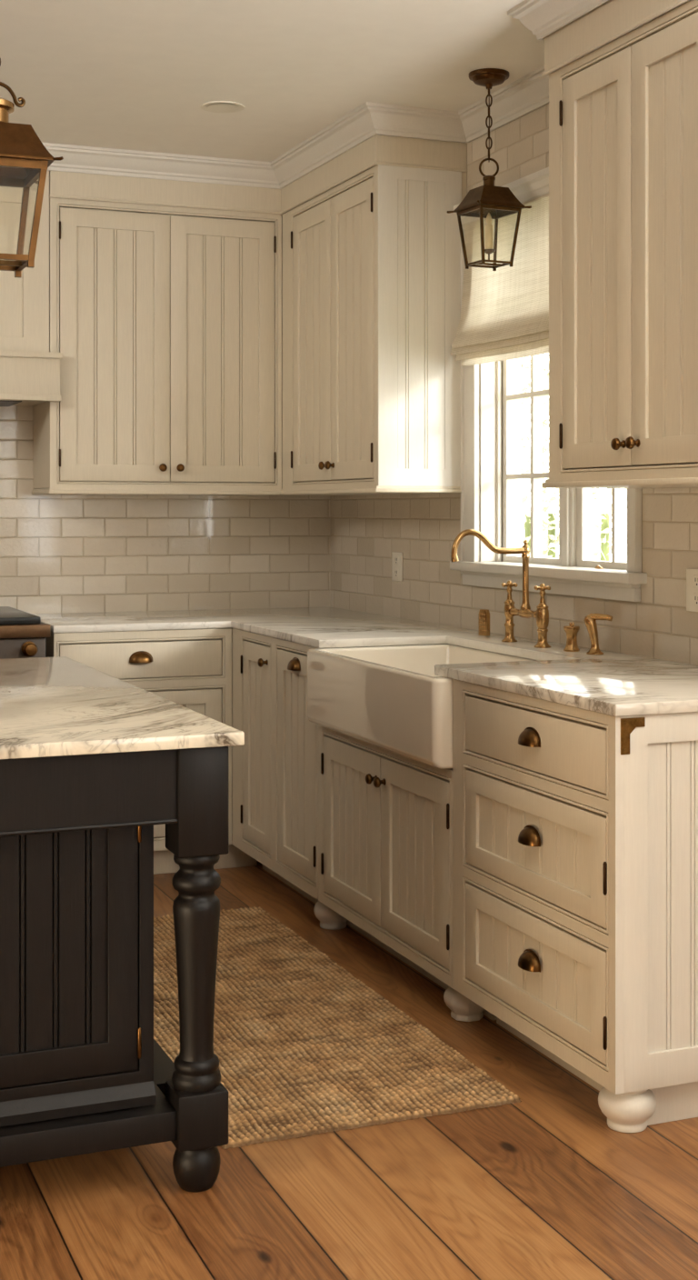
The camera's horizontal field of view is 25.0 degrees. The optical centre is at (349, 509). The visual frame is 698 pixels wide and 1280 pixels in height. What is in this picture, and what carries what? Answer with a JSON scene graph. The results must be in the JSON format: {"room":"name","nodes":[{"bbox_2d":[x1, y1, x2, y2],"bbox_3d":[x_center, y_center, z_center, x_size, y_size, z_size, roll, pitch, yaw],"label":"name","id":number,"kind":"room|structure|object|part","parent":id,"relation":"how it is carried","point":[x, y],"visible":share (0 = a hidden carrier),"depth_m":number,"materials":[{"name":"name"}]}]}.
{"room":"kitchen","nodes":[
{"label":"kitchen","id":0,"kind":"room"},
{"bbox_2d":[0,215,329,833],"bbox_3d":[-1.981,-0.009,5.861,4.400,2.652,0.100,0,0,-22],"label":"wall","id":1,"kind":"structure","parent":0,"point":[60,554],"depth_m":6.28,"materials":[{"name":"tile"}]},
{"bbox_2d":[0,170,62,406],"bbox_3d":[-1.611,-0.824,5.742,1.056,0.856,0.394,0,0,-22],"label":"range hood","id":2,"kind":"object","parent":1,"relation":"attached to","point":[29,373],"visible":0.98,"depth_m":5.76,"materials":[{"name":"beige paint"}]},
{"bbox_2d":[0,400,21,406],"bbox_3d":[-1.645,-0.399,5.739,0.850,0.006,0.290,0,0,-22],"label":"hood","id":3,"kind":"object","parent":2,"relation":"attached to","point":[3,403],"depth_m":5.84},
{"bbox_2d":[31,170,283,495],"bbox_3d":[-0.737,-0.655,6.107,0.918,1.194,0.364,0,0,-22],"label":"upper cabinet","id":4,"kind":"object","parent":1,"relation":"attached to","point":[165,295],"visible":0.98,"depth_m":5.96,"materials":[{"name":"beige paint"}]},
{"bbox_3d":[-0.876,-0.612,5.901,0.418,1.010,0.019,0,0,-22],"label":"door","id":5,"kind":"part","parent":4,"relation":"part of","materials":[{"name":"beige paint"}]},
{"bbox_3d":[-0.744,-0.070,6.116,0.911,0.022,0.344,0,0,-22],"label":"moulding","id":6,"kind":"part","parent":4,"relation":"part of","materials":[{"name":"beige paint"}]},
{"bbox_3d":[-0.703,-0.160,5.942,0.030,0.030,0.032,0,0,-22],"label":"knob","id":7,"kind":"part","parent":4,"relation":"part of","materials":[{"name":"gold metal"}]},
{"bbox_3d":[-0.640,-0.160,5.968,0.030,0.030,0.032,0,0,-22],"label":"knob","id":8,"kind":"part","parent":4,"relation":"part of","materials":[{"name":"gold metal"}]},
{"bbox_3d":[-0.486,-0.612,6.056,0.416,1.010,0.019,0,0,-22],"label":"door","id":9,"kind":"part","parent":4,"relation":"part of","materials":[{"name":"beige paint"}]},
{"bbox_2d":[0,0,599,161],"bbox_3d":[-0.452,-1.365,2.010,4.380,0.060,8.380,0,0,-22],"label":"ceiling","id":10,"kind":"structure","parent":0,"point":[127,75],"depth_m":4.71,"materials":[{"name":"paint"}]},
{"bbox_2d":[0,58,63,277],"bbox_3d":[-0.790,-0.929,3.448,0.277,0.810,0.277,0,0,-22],"label":"lantern","id":11,"kind":"object","parent":10,"relation":"hanging from","point":[25,159],"visible":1,"depth_m":3.39,"materials":[{"name":"orange metal"}]},
{"bbox_3d":[-0.790,-0.637,3.448,0.220,0.226,0.220,0,0,-22],"label":"frame","id":12,"kind":"part","parent":11,"relation":"part of","materials":[{"name":"orange metal"}]},
{"bbox_2d":[200,100,244,112],"bbox_3d":[-0.418,-1.332,5.210,0.146,0.004,0.146,0,0,-22],"label":"recessed light","id":13,"kind":"object","parent":10,"relation":"in","point":[215,106],"visible":1,"depth_m":5.20,"materials":[{"name":"white plastic"}]},
{"bbox_2d":[447,68,531,270],"bbox_3d":[0.428,-1.038,4.818,0.193,0.593,0.193,0,0,-26],"label":"lantern","id":14,"kind":"object","parent":10,"relation":"hanging from","point":[488,201],"visible":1,"depth_m":4.80,"materials":[{"name":"brown metal"}]},
{"bbox_2d":[473,224,502,266],"bbox_3d":[0.428,-0.810,4.818,0.106,0.122,0.042,0,0,-22],"label":"candle","id":15,"kind":"object","parent":14,"relation":"on","point":[489,249],"depth_m":4.81,"materials":[{"name":"beige wax"}]},
{"bbox_3d":[0.428,-0.829,4.818,0.145,0.176,0.145,0,0,-26],"label":"frame","id":16,"kind":"part","parent":14,"relation":"part of","materials":[{"name":"brown metal"}]},
{"bbox_3d":[0.428,-1.184,4.818,0.017,0.241,0.017,0,0,-33],"label":"chain","id":17,"kind":"part","parent":14,"relation":"part of","materials":[{"name":"brown metal"}]},
{"bbox_3d":[0.428,-0.889,4.818,0.020,0.039,0.020,0,0,-26],"label":"bulb","id":18,"kind":"part","parent":14,"relation":"part of","materials":[{"name":"beige glass"}]},
{"bbox_2d":[0,833,697,1279],"bbox_3d":[-0.452,1.347,2.010,4.380,0.060,8.380,0,0,-22],"label":"floor","id":19,"kind":"structure","parent":0,"point":[541,1186],"depth_m":3.02,"materials":[{"name":"brown wood"}]},
{"bbox_2d":[0,606,50,659],"bbox_3d":[-1.564,0.844,5.564,0.898,0.946,0.716,0,0,-22],"label":"range","id":20,"kind":"object","parent":19,"relation":"on","point":[23,635],"visible":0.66,"depth_m":5.42,"materials":[{"name":"brown metal"}]},
{"bbox_2d":[0,606,40,624],"bbox_3d":[-1.586,0.383,5.596,0.860,0.024,0.640,0,0,-22],"label":"cooktop","id":21,"kind":"object","parent":20,"relation":"in","point":[8,615],"depth_m":5.46,"materials":[{"name":"black metal"}]},
{"bbox_2d":[0,637,45,659],"bbox_3d":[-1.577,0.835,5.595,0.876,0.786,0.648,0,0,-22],"label":"control panel","id":22,"kind":"object","parent":20,"relation":"in","point":[10,647],"depth_m":5.42,"materials":[{"name":"grey metal"}]},
{"bbox_3d":[-1.459,0.417,5.301,0.898,0.044,0.062,0,0,-22],"label":"rail","id":23,"kind":"part","parent":20,"relation":"part of","materials":[{"name":"brown metal"}]},
{"bbox_3d":[-1.096,0.479,5.412,0.052,0.052,0.050,0,0,-22],"label":"burner knob","id":24,"kind":"part","parent":20,"relation":"part of","materials":[{"name":"gold metal"}]},
{"bbox_2d":[0,746,228,1192],"bbox_3d":[-0.944,0.886,3.643,0.878,0.862,1.644,0,0,-22],"label":"kitchen island","id":25,"kind":"object","parent":19,"relation":"on","point":[84,1070],"visible":0.88,"depth_m":3.01,"materials":[{"name":"black paint"}]},
{"bbox_3d":[-0.681,0.801,2.944,0.581,0.561,0.019,0,0,-22],"label":"door","id":26,"kind":"part","parent":25,"relation":"part of","materials":[{"name":"black paint"}]},
{"bbox_3d":[-0.679,0.802,2.937,0.646,0.690,0.036,0,0,-22],"label":"frame","id":27,"kind":"part","parent":25,"relation":"part of","materials":[{"name":"black paint"}]},
{"bbox_2d":[0,656,244,759],"bbox_3d":[-0.960,0.441,3.636,0.964,0.026,1.684,0,0,-22],"label":"island countertop","id":28,"kind":"structure","parent":25,"relation":"on","point":[59,705],"depth_m":3.25,"materials":[{"name":"stone"}]},
{"bbox_2d":[153,1039,175,1096],"bbox_3d":[-0.965,1.175,3.675,0.823,0.045,1.388,0,0,-22],"label":"shelf","id":29,"kind":"object","parent":25,"relation":"attached to","point":[164,1067],"depth_m":3.25,"materials":[{"name":"black paint"}]},
{"bbox_3d":[-0.297,0.886,3.070,0.101,0.862,0.101,0,0,-22],"label":"leg","id":30,"kind":"part","parent":25,"relation":"part of","materials":[{"name":"black paint"}]},
{"bbox_2d":[45,628,256,874],"bbox_3d":[-0.789,0.874,5.922,0.765,0.886,0.662,0,0,-22],"label":"base cabinet","id":31,"kind":"object","parent":19,"relation":"on","point":[191,669],"visible":0.34,"depth_m":5.67,"materials":[{"name":"beige paint"}]},
{"bbox_3d":[-0.740,0.536,5.624,0.590,0.126,0.018,0,0,-22],"label":"drawer","id":32,"kind":"part","parent":31,"relation":"part of","materials":[{"name":"beige paint"}]},
{"bbox_3d":[-0.737,0.523,5.601,0.088,0.040,0.028,0,0,-22],"label":"cup pull","id":33,"kind":"part","parent":31,"relation":"part of","materials":[{"name":"gold metal"}]},
{"bbox_3d":[-0.740,1.053,5.625,0.590,0.237,0.019,0,0,-22],"label":"drawer","id":34,"kind":"part","parent":31,"relation":"part of","materials":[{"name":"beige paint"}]},
{"bbox_3d":[-0.740,0.767,5.625,0.590,0.233,0.019,0,0,-22],"label":"drawer","id":35,"kind":"part","parent":31,"relation":"part of","materials":[{"name":"beige paint"}]},
{"bbox_2d":[153,906,521,1149],"bbox_3d":[-0.278,1.309,4.223,0.710,0.014,1.841,0,0,-22],"label":"jute rug","id":36,"kind":"object","parent":19,"relation":"on","point":[303,1046],"visible":0.7,"depth_m":3.85,"materials":[{"name":"beige wicker"}]},
{"bbox_2d":[232,628,444,929],"bbox_3d":[0.012,0.874,5.427,0.644,0.886,0.906,0,0,-22],"label":"base cabinet","id":37,"kind":"object","parent":19,"relation":"on","point":[275,769],"visible":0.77,"depth_m":5.28,"materials":[{"name":"beige paint"}]},
{"bbox_3d":[-0.315,0.819,5.491,0.019,0.705,0.301,0,0,-22],"label":"door","id":38,"kind":"part","parent":37,"relation":"part of","materials":[{"name":"beige paint"}]},
{"bbox_3d":[-0.295,0.520,5.372,0.032,0.030,0.030,0,0,-22],"label":"knob","id":39,"kind":"part","parent":37,"relation":"part of","materials":[{"name":"gold metal"}]},
{"bbox_3d":[-0.252,0.826,5.332,0.021,0.789,0.884,0,0,-22],"label":"frame","id":40,"kind":"part","parent":37,"relation":"part of","materials":[{"name":"beige paint"}]},
{"bbox_3d":[-0.184,0.497,5.100,0.028,0.040,0.088,0,0,-22],"label":"cup pull","id":41,"kind":"part","parent":37,"relation":"part of","materials":[{"name":"gold metal"}]},
{"bbox_3d":[-0.165,0.819,5.114,0.019,0.705,0.367,0,0,-22],"label":"door","id":42,"kind":"part","parent":37,"relation":"part of","materials":[{"name":"beige paint"}]},
{"bbox_2d":[318,725,496,1021],"bbox_3d":[0.354,0.991,4.572,0.644,0.652,0.977,0,0,-22],"label":"base cabinet","id":43,"kind":"object","parent":19,"relation":"on","point":[385,816],"visible":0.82,"depth_m":4.40,"materials":[{"name":"beige paint"}]},
{"bbox_3d":[0.013,0.940,4.669,0.019,0.480,0.448,0,0,-22],"label":"door","id":44,"kind":"part","parent":43,"relation":"part of","materials":[{"name":"beige paint"}]},
{"bbox_3d":[0.063,0.764,4.477,0.032,0.030,0.030,0,0,-22],"label":"knob","id":45,"kind":"part","parent":43,"relation":"part of","materials":[{"name":"gold metal"}]},
{"bbox_3d":[0.085,0.764,4.421,0.032,0.030,0.030,0,0,-22],"label":"knob","id":46,"kind":"part","parent":43,"relation":"part of","materials":[{"name":"gold metal"}]},
{"bbox_3d":[0.093,0.943,4.471,0.021,0.555,0.967,0,0,-22],"label":"frame","id":47,"kind":"part","parent":43,"relation":"part of","materials":[{"name":"beige paint"}]},
{"bbox_3d":[0.182,0.940,4.248,0.019,0.480,0.448,0,0,-22],"label":"door","id":48,"kind":"part","parent":43,"relation":"part of","materials":[{"name":"beige paint"}]},
{"bbox_2d":[452,679,697,1132],"bbox_3d":[0.682,0.874,3.758,0.640,0.886,0.791,0,0,-22],"label":"base cabinet","id":49,"kind":"object","parent":19,"relation":"on","point":[575,829],"visible":1,"depth_m":3.41,"materials":[{"name":"beige paint"}]},
{"bbox_2d":[31,606,697,716],"bbox_3d":[-0.063,0.417,4.800,1.284,0.027,3.292,0,0,-22],"label":"countertop","id":50,"kind":"structure","parent":49,"relation":"on","point":[615,684],"depth_m":4.61,"materials":[{"name":"white stone"}]},
{"bbox_2d":[307,643,537,769],"bbox_3d":[0.277,0.546,4.541,0.510,0.231,0.958,0,0,-22],"label":"sink","id":51,"kind":"object","parent":50,"relation":"in","point":[392,698],"visible":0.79,"depth_m":4.44,"materials":[{"name":"white ceramic"}]},
{"bbox_2d":[479,609,489,635],"bbox_3d":[0.434,0.361,5.057,0.018,0.084,0.040,0,0,-36],"label":"block","id":52,"kind":"object","parent":50,"relation":"on","point":[484,614],"visible":1,"depth_m":5.04,"materials":[{"name":"gold metal"}]},
{"bbox_2d":[450,529,550,648],"bbox_3d":[0.429,0.230,4.678,0.275,0.347,0.265,0,0,-22],"label":"bridge faucet","id":53,"kind":"object","parent":50,"relation":"on","point":[542,613],"visible":1,"depth_m":4.69,"materials":[{"name":"gold metal"}]},
{"bbox_3d":[0.416,0.105,4.673,0.247,0.097,0.022,0,0,-22],"label":"spout","id":54,"kind":"part","parent":53,"relation":"part of","materials":[{"name":"gold metal"}]},
{"bbox_3d":[0.491,0.245,4.815,0.047,0.060,0.047,0,0,3],"label":"cross handle","id":55,"kind":"part","parent":53,"relation":"part of","materials":[{"name":"gold metal"}]},
{"bbox_3d":[0.568,0.245,4.622,0.047,0.060,0.047,0,0,3],"label":"cross handle","id":56,"kind":"part","parent":53,"relation":"part of","materials":[{"name":"gold metal"}]},
{"bbox_2d":[563,621,579,651],"bbox_3d":[0.638,0.360,4.483,0.043,0.086,0.058,0,0,-22],"label":"soap dispenser","id":57,"kind":"object","parent":50,"relation":"on","point":[571,630],"visible":1,"depth_m":4.47,"materials":[{"name":"gold metal"}]},
{"bbox_2d":[583,612,612,654],"bbox_3d":[0.695,0.345,4.391,0.048,0.115,0.080,0,0,-43],"label":"side spray","id":58,"kind":"object","parent":50,"relation":"on","point":[590,621],"visible":1,"depth_m":4.39,"materials":[{"name":"gold metal"}]},
{"bbox_3d":[0.700,0.300,4.390,0.073,0.023,0.019,0,0,26],"label":"lever","id":59,"kind":"part","parent":58,"relation":"part of","materials":[{"name":"gold metal"}]},
{"bbox_3d":[0.408,1.032,3.620,0.028,0.040,0.088,0,0,-22],"label":"cup pull","id":60,"kind":"part","parent":49,"relation":"part of","materials":[{"name":"gold metal"}]},
{"bbox_3d":[0.408,0.747,3.620,0.028,0.040,0.088,0,0,-22],"label":"cup pull","id":61,"kind":"part","parent":49,"relation":"part of","materials":[{"name":"gold metal"}]},
{"bbox_3d":[0.408,0.520,3.620,0.028,0.040,0.088,0,0,-22],"label":"cup pull","id":62,"kind":"part","parent":49,"relation":"part of","materials":[{"name":"gold metal"}]},
{"bbox_3d":[0.419,0.826,3.655,0.021,0.789,0.786,0,0,-22],"label":"frame","id":63,"kind":"part","parent":49,"relation":"part of","materials":[{"name":"beige paint"}]},
{"bbox_3d":[0.425,1.053,3.640,0.019,0.237,0.674,0,0,-22],"label":"drawer","id":64,"kind":"part","parent":49,"relation":"part of","materials":[{"name":"beige paint"}]},
{"bbox_3d":[0.425,0.767,3.640,0.019,0.233,0.674,0,0,-22],"label":"drawer","id":65,"kind":"part","parent":49,"relation":"part of","materials":[{"name":"beige paint"}]},
{"bbox_3d":[0.424,0.533,3.640,0.018,0.134,0.674,0,0,-22],"label":"drawer","id":66,"kind":"part","parent":49,"relation":"part of","materials":[{"name":"beige paint"}]},
{"bbox_3d":[0.846,0.826,3.412,0.592,0.789,0.019,0,0,-22],"label":"panel","id":67,"kind":"part","parent":49,"relation":"part of","materials":[{"name":"paint"}]},
{"bbox_2d":[330,103,697,665],"bbox_3d":[1.530,-0.009,2.751,0.150,2.652,8.283,0,0,-22],"label":"wall","id":68,"kind":"structure","parent":0,"point":[365,531],"depth_m":5.18,"materials":[{"name":"tile"}]},
{"bbox_2d":[42,0,609,189],"bbox_3d":[1.192,-1.291,2.723,1.992,0.086,8.269,0,0,-38],"label":"trim","id":69,"kind":"structure","parent":68,"relation":"attached to","point":[529,93],"depth_m":5.34,"materials":[{"name":"paint"}]},
{"bbox_2d":[280,134,467,495],"bbox_3d":[0.057,-0.655,5.742,0.362,1.194,0.972,0,0,-22],"label":"upper cabinet","id":70,"kind":"object","parent":68,"relation":"attached to","point":[372,245],"visible":1,"depth_m":5.34,"materials":[{"name":"beige paint"}]},
{"bbox_3d":[-0.133,-0.612,5.842,0.019,1.010,0.397,0,0,-22],"label":"door","id":71,"kind":"part","parent":70,"relation":"part of","materials":[{"name":"beige paint"}]},
{"bbox_3d":[-0.094,-0.160,5.677,0.032,0.030,0.030,0,0,-22],"label":"knob","id":72,"kind":"part","parent":70,"relation":"part of","materials":[{"name":"gold metal"}]},
{"bbox_3d":[-0.070,-0.160,5.617,0.032,0.030,0.030,0,0,-22],"label":"knob","id":73,"kind":"part","parent":70,"relation":"part of","materials":[{"name":"gold metal"}]},
{"bbox_3d":[-0.073,-0.615,5.694,0.021,1.071,0.959,0,0,-22],"label":"frame","id":74,"kind":"part","parent":70,"relation":"part of","materials":[{"name":"beige paint"}]},
{"bbox_3d":[0.015,-0.612,5.473,0.019,1.010,0.393,0,0,-22],"label":"door","id":75,"kind":"part","parent":70,"relation":"part of","materials":[{"name":"beige paint"}]},
{"bbox_3d":[0.067,-0.070,5.745,0.341,0.022,0.969,0,0,-22],"label":"moulding","id":76,"kind":"part","parent":70,"relation":"part of","materials":[{"name":"beige paint"}]},
{"bbox_3d":[0.239,-0.615,5.303,0.309,1.069,0.010,0,0,-22],"label":"panel","id":77,"kind":"part","parent":70,"relation":"part of","materials":[{"name":"paint"}]},
{"bbox_2d":[391,551,402,581],"bbox_3d":[0.181,0.213,5.909,0.009,0.108,0.088,0,0,-22],"label":"wall outlet","id":78,"kind":"object","parent":68,"relation":"attached to","point":[396,557],"visible":1,"depth_m":5.90,"materials":[{"name":"white plastic"}]},
{"bbox_2d":[394,556,398,577],"bbox_3d":[0.178,0.213,5.908,0.003,0.080,0.034,0,0,-22],"label":"receptacle","id":79,"kind":"object","parent":78,"relation":"attached to","point":[395,557],"depth_m":5.91,"materials":[{"name":"white plastic"}]},
{"bbox_2d":[450,166,647,601],"bbox_3d":[0.650,-0.389,4.870,0.210,1.284,1.136,0,0,-22],"label":"window","id":80,"kind":"structure","parent":68,"relation":"in","point":[491,395],"depth_m":5.16,"materials":[{"name":"paint"}]},
{"bbox_2d":[450,191,549,366],"bbox_3d":[0.557,-0.723,4.845,0.057,0.499,1.074,0,0,-22],"label":"roman shade","id":81,"kind":"object","parent":80,"relation":"attached to","point":[505,311],"visible":0.59,"depth_m":4.99,"materials":[{"name":"fabric"}]},
{"bbox_3d":[0.588,-0.963,4.839,0.004,0.020,1.020,0,0,-22],"label":"head rail","id":82,"kind":"part","parent":81,"relation":"part of","materials":[{"name":"paint"}]},
{"bbox_3d":[0.607,-0.376,5.098,0.036,1.134,0.428,0,0,-22],"label":"sash","id":83,"kind":"part","parent":80,"relation":"part of","materials":[{"name":"paint"}]},
{"bbox_3d":[0.792,-0.376,4.635,0.036,1.134,0.428,0,0,-22],"label":"sash","id":84,"kind":"part","parent":80,"relation":"part of","materials":[{"name":"paint"}]},
{"bbox_2d":[541,0,697,488],"bbox_3d":[0.813,-0.655,3.852,0.362,1.194,0.830,0,0,-22],"label":"upper cabinet","id":85,"kind":"object","parent":68,"relation":"attached to","point":[623,75],"visible":1,"depth_m":3.82,"materials":[{"name":"beige paint"}]},
{"bbox_3d":[0.625,-0.612,3.947,0.019,1.010,0.331,0,0,-22],"label":"door","id":86,"kind":"part","parent":85,"relation":"part of","materials":[{"name":"beige paint"}]},
{"bbox_3d":[0.651,-0.160,3.812,0.032,0.030,0.030,0,0,-22],"label":"knob","id":87,"kind":"part","parent":85,"relation":"part of","materials":[{"name":"gold metal"}]},
{"bbox_3d":[0.822,-0.070,3.856,0.341,0.022,0.830,0,0,-22],"label":"moulding","id":88,"kind":"part","parent":85,"relation":"part of","materials":[{"name":"beige paint"}]},
{"bbox_3d":[0.675,-0.160,3.753,0.032,0.030,0.030,0,0,-22],"label":"knob","id":89,"kind":"part","parent":85,"relation":"part of","materials":[{"name":"gold metal"}]},
{"bbox_3d":[0.749,-0.612,3.637,0.019,1.010,0.331,0,0,-22],"label":"door","id":90,"kind":"part","parent":85,"relation":"part of","materials":[{"name":"beige paint"}]},
{"bbox_2d":[686,568,697,611],"bbox_3d":[0.907,0.209,4.092,0.009,0.112,0.105,0,0,-22],"label":"wall outlet","id":91,"kind":"object","parent":68,"relation":"attached to","point":[692,575],"visible":1,"depth_m":4.11,"materials":[{"name":"white plastic"}]},
{"bbox_2d":[693,574,697,606],"bbox_3d":[0.905,0.209,4.091,0.003,0.080,0.034,0,0,-22],"label":"receptacle","id":92,"kind":"object","parent":91,"relation":"attached to","point":[695,576],"depth_m":4.09,"materials":[{"name":"white plastic"}]},
{"label":"outside","id":93,"kind":"structure","parent":0,"visible":0},
{"bbox_3d":[4.178,1.767,7.427,8.200,0.100,13.000,0,0,-22],"label":"ground","id":94,"kind":"structure","parent":93,"visible":0},
{"bbox_2d":[520,354,550,556],"bbox_3d":[0.934,0.005,8.253,0.284,3.425,0.280,0,0,-22],"label":"clipped shrub","id":95,"kind":"object","parent":94,"relation":"on","point":[525,521],"visible":0.07,"depth_m":8.23,"materials":[{"name":"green plant"}]},
{"bbox_3d":[0.939,0.868,8.253,0.055,1.700,0.055,0,0,1],"label":"stem","id":96,"kind":"part","parent":95,"relation":"part of","materials":[{"name":"green plant"}]},
{"bbox_2d":[527,352,559,558],"bbox_3d":[1.029,0.006,8.022,0.270,3.424,0.265,0,0,26],"label":"clipped shrub","id":97,"kind":"object","parent":94,"relation":"on","point":[550,520],"visible":0.06,"depth_m":7.97,"materials":[{"name":"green plant"}]},
{"bbox_3d":[1.032,0.868,8.021,0.055,1.700,0.055,0,0,-44],"label":"stem","id":98,"kind":"part","parent":97,"relation":"part of","materials":[{"name":"green plant"}]},
{"bbox_2d":[591,488,627,561],"bbox_3d":[1.230,0.000,7.541,0.300,3.435,0.298,0,0,-22],"label":"clipped shrub","id":99,"kind":"object","parent":94,"relation":"on","point":[605,530],"visible":0.06,"depth_m":7.52,"materials":[{"name":"green plant"}]},
{"bbox_3d":[1.225,0.868,7.538,0.055,1.700,0.055,0,0,-44],"label":"stem","id":100,"kind":"part","parent":99,"relation":"part of","materials":[{"name":"green plant"}]}
]}

